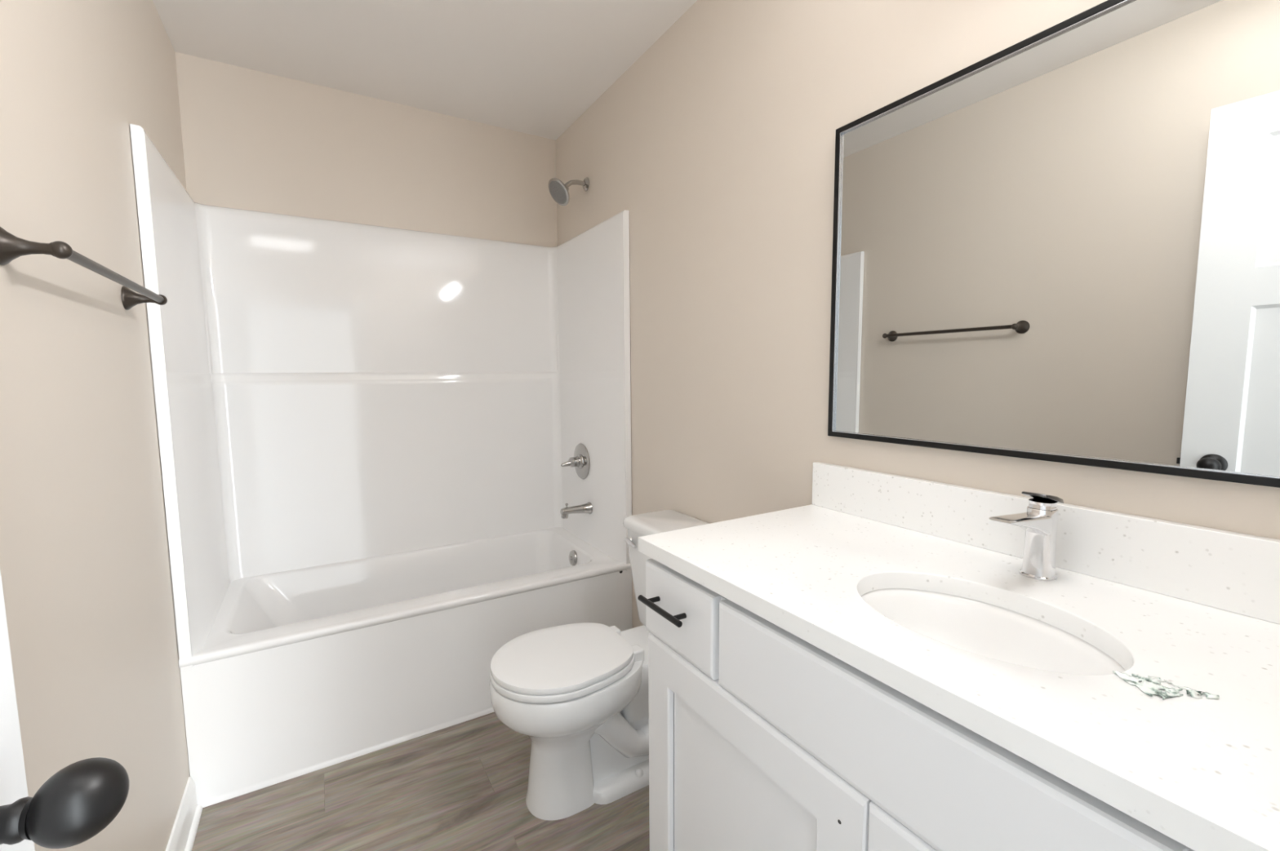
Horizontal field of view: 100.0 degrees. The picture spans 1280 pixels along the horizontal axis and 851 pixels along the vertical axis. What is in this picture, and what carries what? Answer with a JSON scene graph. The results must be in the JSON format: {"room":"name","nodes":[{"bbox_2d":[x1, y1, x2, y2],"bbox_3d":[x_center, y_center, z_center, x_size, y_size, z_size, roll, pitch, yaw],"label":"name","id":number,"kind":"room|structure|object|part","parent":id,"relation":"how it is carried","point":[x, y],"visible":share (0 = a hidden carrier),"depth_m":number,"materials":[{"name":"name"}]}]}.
{"room":"bathroom","nodes":[
{"label":"bathroom","id":0,"kind":"room"},
{"bbox_2d":[0,0,190,850],"bbox_3d":[-1.027,-0.040,0.851,0.110,2.507,2.938,-4,6,-31],"label":"wall","id":1,"kind":"structure","parent":0,"point":[85,563],"depth_m":1.05,"materials":[{"name":"beige paint"}]},
{"bbox_2d":[0,226,167,310],"bbox_3d":[-1.056,-0.288,1.059,0.079,0.057,0.670,-4,6,-31],"label":"towel bar","id":2,"kind":"object","parent":1,"relation":"attached to","point":[11,246],"visible":1,"depth_m":0.83,"materials":[{"name":"brown metal"}]},
{"bbox_3d":[-0.906,-0.264,0.793,0.060,0.057,0.057,-4,6,-31],"label":"bar post","id":3,"kind":"part","parent":2,"relation":"part of","materials":[{"name":"brown metal"}]},
{"bbox_3d":[-1.222,-0.311,1.316,0.060,0.057,0.057,-4,6,-31],"label":"bar post","id":4,"kind":"part","parent":2,"relation":"part of","materials":[{"name":"brown metal"}]},
{"bbox_2d":[165,777,202,850],"bbox_3d":[-0.822,1.169,0.770,0.025,0.112,1.941,-4,6,-31],"label":"baseboard","id":5,"kind":"structure","parent":1,"relation":"attached to","point":[182,837],"depth_m":1.49,"materials":[{"name":"white paint"}]},
{"bbox_2d":[174,51,557,247],"bbox_3d":[-1.112,-0.202,2.571,1.744,2.507,0.110,-4,6,-31],"label":"wall","id":6,"kind":"structure","parent":0,"point":[252,140],"depth_m":2.34,"materials":[{"name":"beige paint"}]},
{"bbox_2d":[191,712,649,850],"bbox_3d":[-0.217,1.218,1.226,1.744,0.080,3.548,-4,6,-31],"label":"floor","id":7,"kind":"structure","parent":0,"point":[461,787],"depth_m":1.60,"materials":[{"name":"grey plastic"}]},
{"bbox_2d":[129,124,632,808],"bbox_3d":[-0.884,0.106,2.222,1.522,1.957,0.764,-4,6,-31],"label":"shower","id":8,"kind":"object","parent":7,"relation":"on","point":[366,433],"visible":0.98,"depth_m":2.26,"materials":[{"name":"white plastic"}]},
{"bbox_2d":[178,527,632,808],"bbox_3d":[-0.872,0.845,2.281,1.522,0.474,0.738,-4,6,-31],"label":"tub","id":9,"kind":"object","parent":8,"relation":"in","point":[295,671],"depth_m":1.92,"materials":[{"name":"white plastic"}]},
{"bbox_3d":[-0.320,0.633,2.559,0.029,0.073,0.072,-4,6,-31],"label":"overflow plate","id":10,"kind":"part","parent":8,"relation":"part of","materials":[{"name":"silver metal"}]},
{"bbox_2d":[560,443,590,479],"bbox_3d":[-0.330,0.177,2.594,0.112,0.176,0.176,-4,6,-31],"label":"shower valve","id":11,"kind":"object","parent":8,"relation":"attached to","point":[580,461],"visible":1,"depth_m":2.59,"materials":[{"name":"silver metal"}]},
{"bbox_3d":[-0.348,0.179,2.583,0.070,0.035,0.034,-4,6,-31],"label":"valve lever","id":12,"kind":"part","parent":11,"relation":"part of","materials":[{"name":"silver metal"}]},
{"bbox_2d":[560,502,592,519],"bbox_3d":[-0.304,0.397,2.536,0.149,0.070,0.058,-4,6,-31],"label":"tub spout","id":13,"kind":"object","parent":8,"relation":"attached to","point":[587,508],"visible":1,"depth_m":2.52,"materials":[{"name":"silver metal"}]},
{"bbox_2d":[560,513,568,519],"bbox_3d":[-0.352,0.420,2.509,0.035,0.030,0.033,-4,6,-31],"label":"outlet","id":14,"kind":"object","parent":13,"relation":"attached to","point":[565,516],"depth_m":2.49,"materials":[{"name":"silver metal"}]},
{"bbox_2d":[489,510,708,821],"bbox_3d":[-0.097,0.742,1.710,0.753,0.776,0.452,-4,6,-31],"label":"toilet","id":15,"kind":"object","parent":7,"relation":"on","point":[580,692],"visible":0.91,"depth_m":1.59,"materials":[{"name":"white ceramic"}]},
{"bbox_3d":[-0.237,0.716,1.623,0.419,0.018,0.360,-4,6,-31],"label":"seat","id":16,"kind":"part","parent":15,"relation":"part of","materials":[{"name":"white plastic"}]},
{"bbox_3d":[-0.239,0.693,1.620,0.412,0.021,0.356,-4,6,-31],"label":"lid","id":17,"kind":"part","parent":15,"relation":"part of","materials":[{"name":"white plastic"}]},
{"bbox_3d":[-0.027,0.411,1.887,0.030,0.026,0.074,-4,6,-31],"label":"flush lever","id":18,"kind":"part","parent":15,"relation":"part of","materials":[{"name":"silver metal"}]},
{"bbox_3d":[0.140,0.547,1.835,0.198,0.337,0.434,-4,6,-31],"label":"tank","id":19,"kind":"part","parent":15,"relation":"part of","materials":[{"name":"white ceramic"}]},
{"bbox_3d":[0.133,0.360,1.814,0.212,0.038,0.452,-4,6,-31],"label":"tank lid","id":20,"kind":"part","parent":15,"relation":"part of","materials":[{"name":"white ceramic"}]},
{"bbox_2d":[637,559,1194,850],"bbox_3d":[0.505,0.749,0.877,0.588,0.902,1.053,-4,6,-31],"label":"vanity cabinet","id":21,"kind":"object","parent":7,"relation":"on","point":[762,739],"visible":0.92,"depth_m":0.78,"materials":[{"name":"white paint"}]},
{"bbox_3d":[0.048,0.363,1.063,0.036,0.012,0.144,-4,6,-31],"label":"bar pull","id":22,"kind":"part","parent":21,"relation":"part of","materials":[{"name":"black metal"}]},
{"bbox_3d":[0.078,0.376,1.067,0.018,0.156,0.231,-4,6,-31],"label":"drawer","id":23,"kind":"part","parent":21,"relation":"part of","materials":[{"name":"white paint"}]},
{"bbox_3d":[0.171,0.777,0.967,0.005,0.442,0.376,-4,6,-31],"label":"door panel","id":24,"kind":"part","parent":21,"relation":"part of","materials":[{"name":"white paint"}]},
{"bbox_3d":[0.165,0.777,0.964,0.018,0.618,0.540,-4,6,-31],"label":"door","id":25,"kind":"part","parent":21,"relation":"part of","materials":[{"name":"white paint"}]},
{"bbox_3d":[0.434,0.817,0.519,0.018,0.618,0.497,-4,6,-31],"label":"door","id":26,"kind":"part","parent":21,"relation":"part of","materials":[{"name":"white paint"}]},
{"bbox_2d":[638,504,1279,850],"bbox_3d":[0.512,0.282,0.845,0.561,0.030,1.069,-4,6,-31],"label":"countertop","id":27,"kind":"structure","parent":21,"relation":"on","point":[1203,774],"depth_m":0.66,"materials":[{"name":"white stone"}]},
{"bbox_2d":[861,588,1124,675],"bbox_3d":[0.488,0.367,0.791,0.298,0.128,0.392,-4,6,-31],"label":"sink","id":28,"kind":"object","parent":27,"relation":"in","point":[981,628],"visible":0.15,"depth_m":0.87,"materials":[{"name":"white ceramic"}]},
{"bbox_2d":[989,491,1063,581],"bbox_3d":[0.637,0.187,0.888,0.171,0.147,0.050,-4,6,-31],"label":"sink faucet","id":29,"kind":"object","parent":27,"relation":"on","point":[1039,522],"visible":1,"depth_m":0.90,"materials":[{"name":"silver metal"}]},
{"bbox_3d":[0.682,0.122,0.910,0.065,0.023,0.044,-4,6,-31],"label":"lever handle","id":30,"kind":"part","parent":29,"relation":"part of","materials":[{"name":"silver metal"}]},
{"bbox_2d":[1112,671,1219,700],"bbox_3d":[0.583,0.286,0.598,0.074,0.004,0.056,0,5,-1],"label":"scrap","id":31,"kind":"object","parent":27,"relation":"on","point":[1148,686],"visible":1,"depth_m":0.59,"materials":[{"name":"white paper"}]},
{"bbox_2d":[152,0,697,140],"bbox_3d":[-0.364,-1.376,1.195,1.744,0.080,3.048,-4,6,-31],"label":"ceiling","id":32,"kind":"structure","parent":0,"point":[531,67],"depth_m":1.98,"materials":[{"name":"white paint"}]},
{"bbox_2d":[555,0,1279,628],"bbox_3d":[0.373,-0.129,1.689,0.110,2.507,2.938,-4,6,-31],"label":"wall","id":33,"kind":"structure","parent":0,"point":[717,143],"depth_m":1.58,"materials":[{"name":"beige paint"}]},
{"bbox_2d":[548,177,589,205],"bbox_3d":[-0.325,-1.085,2.468,0.183,0.143,0.125,-4,6,-31],"label":"shower fixture","id":34,"kind":"object","parent":33,"relation":"attached to","point":[558,190],"visible":1,"depth_m":2.45,"materials":[{"name":"silver metal"}]},
{"bbox_3d":[-0.304,-1.114,2.485,0.112,0.052,0.021,-4,6,-31],"label":"shower arm","id":35,"kind":"part","parent":34,"relation":"part of","materials":[{"name":"silver metal"}]},
{"bbox_2d":[812,462,1279,624],"bbox_3d":[0.743,0.195,0.977,0.022,0.113,1.069,-4,6,-31],"label":"backsplash","id":36,"kind":"structure","parent":33,"relation":"attached to","point":[1234,572],"depth_m":0.90,"materials":[{"name":"white stone"}]},
{"bbox_2d":[827,0,1279,488],"bbox_3d":[0.725,-0.312,0.955,0.020,0.752,0.921,-4,6,-31],"label":"vanity mirror","id":37,"kind":"object","parent":33,"relation":"attached to","point":[1062,245],"visible":1,"depth_m":0.91,"materials":[{"name":"black mirror"}]},
{"bbox_3d":[0.402,0.025,0.064,1.524,2.507,0.110,-4,6,-31],"label":"wall","id":38,"kind":"structure","parent":0,"visible":0},
{"bbox_2d":[0,570,128,850],"bbox_3d":[-0.322,0.218,0.125,0.122,2.096,0.691,-3,6,-25],"label":"door","id":39,"kind":"structure","parent":38,"relation":"in","point":[77,803],"depth_m":0.38,"materials":[{"name":"white paint"}]},
{"bbox_3d":[-0.436,0.272,0.364,0.040,0.066,0.066,-3,6,-25],"label":"knob","id":40,"kind":"part","parent":39,"relation":"part of","materials":[{"name":"black metal"}]}
]}

